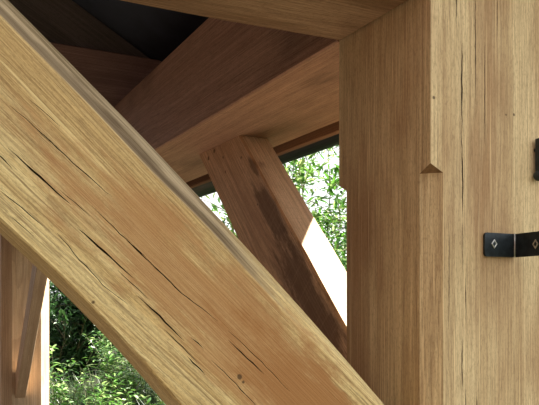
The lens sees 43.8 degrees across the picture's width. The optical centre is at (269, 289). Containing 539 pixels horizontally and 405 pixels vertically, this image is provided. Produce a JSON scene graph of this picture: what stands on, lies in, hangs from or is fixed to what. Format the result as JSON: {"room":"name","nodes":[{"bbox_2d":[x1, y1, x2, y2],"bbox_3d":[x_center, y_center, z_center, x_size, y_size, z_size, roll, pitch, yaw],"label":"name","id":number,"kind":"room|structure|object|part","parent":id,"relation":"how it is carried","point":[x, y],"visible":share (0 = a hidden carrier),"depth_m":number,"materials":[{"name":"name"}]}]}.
{"room":"wooden pavilion","nodes":[
{"label":"wooden pavilion","id":0,"kind":"room"},
{"bbox_2d":[72,0,208,61],"bbox_3d":[-1.348,-1.220,2.579,2.000,1.158,4.780,0,0,-28],"label":"ceiling","id":1,"kind":"structure","parent":0,"point":[156,32],"depth_m":2.15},
{"bbox_2d":[186,121,338,187],"bbox_3d":[-0.515,-0.532,3.014,0.020,0.266,4.780,0,0,-28],"label":"fascia board","id":2,"kind":"object","parent":1,"relation":"attached to","point":[330,130],"visible":0.02,"depth_m":1.85,"materials":[{"name":"brown wood"}]},
{"bbox_2d":[191,134,338,196],"bbox_3d":[-0.446,-0.424,3.050,0.132,0.082,4.820,0,0,-28],"label":"gutter","id":3,"kind":"object","parent":2,"relation":"attached to","point":[208,188],"visible":0.09,"depth_m":1.96,"materials":[{"name":"black metal"}]},
{"bbox_3d":[-1.288,1.540,2.627,2.150,0.080,4.950,0,0,-28],"label":"floor","id":4,"kind":"structure","parent":0,"visible":0},
{"bbox_2d":[0,234,48,404],"bbox_3d":[-1.689,0.559,4.607,0.310,1.881,0.270,0,0,-28],"label":"post","id":5,"kind":"object","parent":4,"relation":"on","point":[15,268],"visible":0.64,"depth_m":4.47,"materials":[{"name":"brown wood"}]},
{"bbox_2d":[15,265,46,397],"bbox_3d":[-1.383,0.169,3.937,0.066,1.099,1.198,0,0,-28],"label":"brace","id":6,"kind":"object","parent":5,"relation":"attached to","point":[38,280],"visible":0.73,"depth_m":4.03,"materials":[{"name":"brown wood"}]},
{"bbox_2d":[114,17,338,182],"bbox_3d":[-0.802,-0.495,3.061,0.272,0.227,4.433,0,0,-28],"label":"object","id":7,"kind":"structure","parent":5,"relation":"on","point":[228,80],"depth_m":1.48,"materials":[{"name":"brown wood"}]},
{"bbox_2d":[50,42,160,106],"bbox_3d":[-1.109,-0.702,2.038,1.918,0.183,0.200,0,0,-28],"label":"tie beam","id":8,"kind":"structure","parent":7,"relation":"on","point":[113,75],"depth_m":2.23,"materials":[{"name":"brown wood"}]},
{"bbox_2d":[8,0,148,57],"bbox_3d":[-1.198,-1.281,1.997,1.722,0.971,0.150,0,0,-28],"label":"rafter","id":9,"kind":"object","parent":8,"relation":"on","point":[65,22],"visible":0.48,"depth_m":2.20,"materials":[{"name":"brown wood"}]},
{"bbox_2d":[339,0,538,404],"bbox_3d":[0.279,0.450,0.950,0.226,2.100,0.308,0,0,-28],"label":"post","id":10,"kind":"object","parent":4,"relation":"on","point":[439,99],"depth_m":0.90,"materials":[{"name":"brown wood"}]},
{"bbox_2d":[0,0,383,404],"bbox_3d":[-0.192,0.004,0.683,0.855,0.760,0.074,0,0,-28],"label":"brace","id":11,"kind":"object","parent":10,"relation":"attached to","point":[85,198],"visible":1,"depth_m":0.68,"materials":[{"name":"brown wood"}]},
{"bbox_2d":[121,0,406,39],"bbox_3d":[-0.542,-0.487,0.575,1.569,0.226,0.200,0,0,-28],"label":"tie beam","id":12,"kind":"structure","parent":10,"relation":"attached to","point":[333,19],"depth_m":0.91,"materials":[{"name":"brown wood"}]},
{"bbox_2d":[200,135,346,360],"bbox_3d":[0.046,0.031,1.510,0.081,0.825,0.899,0,0,-28],"label":"brace","id":13,"kind":"object","parent":10,"relation":"attached to","point":[266,211],"visible":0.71,"depth_m":1.50,"materials":[{"name":"brown wood"}]},
{"bbox_3d":[0.309,-0.060,0.902,0.055,0.032,0.003,0,0,-28],"label":"plate","id":14,"kind":"part","parent":10,"relation":"part of","materials":[{"name":"black metal"}]},
{"bbox_3d":[0.333,-0.060,0.860,0.058,0.032,0.099,0,0,-28],"label":"iron bracket","id":15,"kind":"part","parent":10,"relation":"part of","materials":[{"name":"black metal"}]},
{"bbox_2d":[533,138,538,180],"bbox_3d":[0.374,-0.180,0.931,0.018,0.059,0.018,0,0,-28],"label":"bar","id":16,"kind":"object","parent":10,"relation":"attached to","point":[536,150],"visible":1,"depth_m":0.93,"materials":[{"name":"black metal"}]},
{"label":"outside","id":17,"kind":"structure","parent":0,"visible":0},
{"bbox_2d":[49,311,146,402],"bbox_3d":[-0.120,1.328,6.707,120.000,0.524,120.000,0,0,-28],"label":"ground","id":18,"kind":"structure","parent":17,"point":[95,382],"depth_m":10.41,"materials":[{"name":"green plant"}]},
{"bbox_2d":[49,339,102,404],"bbox_3d":[-1.877,0.997,6.384,0.640,1.047,0.802,0,0,-28],"label":"weed","id":19,"kind":"object","parent":18,"relation":"on","point":[62,386],"visible":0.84,"depth_m":6.36,"materials":[{"name":"green plant"}]},
{"bbox_2d":[49,280,116,399],"bbox_3d":[-2.987,0.157,8.804,2.976,2.704,2.228,0,0,-10],"label":"shrub","id":20,"kind":"object","parent":18,"relation":"on","point":[64,324],"visible":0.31,"depth_m":8.48,"materials":[{"name":"green plant"}]},
{"bbox_2d":[49,372,139,404],"bbox_3d":[-1.450,1.096,5.576,0.756,0.848,0.720,0,0,-28],"label":"weed","id":21,"kind":"object","parent":18,"relation":"on","point":[100,399],"visible":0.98,"depth_m":5.65,"materials":[{"name":"green plant"}]},
{"bbox_2d":[49,366,165,404],"bbox_3d":[-0.693,1.034,6.285,3.060,1.052,5.023,0,0,-28],"label":"grass","id":22,"kind":"structure","parent":18,"relation":"on","point":[152,394],"depth_m":6.92,"materials":[{"name":"green plant"}]},
{"bbox_2d":[83,331,136,396],"bbox_3d":[-1.777,0.934,7.647,0.738,1.073,0.710,0,0,22],"label":"weed","id":23,"kind":"object","parent":18,"relation":"on","point":[108,349],"visible":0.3,"depth_m":7.60,"materials":[{"name":"green plant"}]},
{"bbox_2d":[74,335,154,404],"bbox_3d":[-1.417,0.936,6.635,0.836,1.069,0.758,0,0,26],"label":"weed","id":24,"kind":"object","parent":18,"relation":"on","point":[106,354],"visible":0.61,"depth_m":6.58,"materials":[{"name":"green plant"}]},
{"bbox_2d":[117,394,163,404],"bbox_3d":[-0.791,1.091,4.874,0.681,0.758,0.726,0,0,38],"label":"weed","id":25,"kind":"object","parent":18,"relation":"on","point":[149,399],"visible":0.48,"depth_m":4.86,"materials":[{"name":"green plant"}]},
{"bbox_2d":[200,145,346,268],"bbox_3d":[0.242,-0.087,4.887,1.887,2.669,2.025,0,0,23],"label":"leafy shrub","id":26,"kind":"object","parent":18,"relation":"on","point":[299,173],"visible":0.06,"depth_m":4.52,"materials":[{"name":"green plant"}]},
{"bbox_2d":[332,219,346,271],"bbox_3d":[0.489,0.356,3.946,1.433,1.903,1.457,0,0,41],"label":"leafy shrub","id":27,"kind":"object","parent":18,"relation":"on","point":[344,260],"visible":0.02,"depth_m":3.98,"materials":[{"name":"green plant"}]}
]}

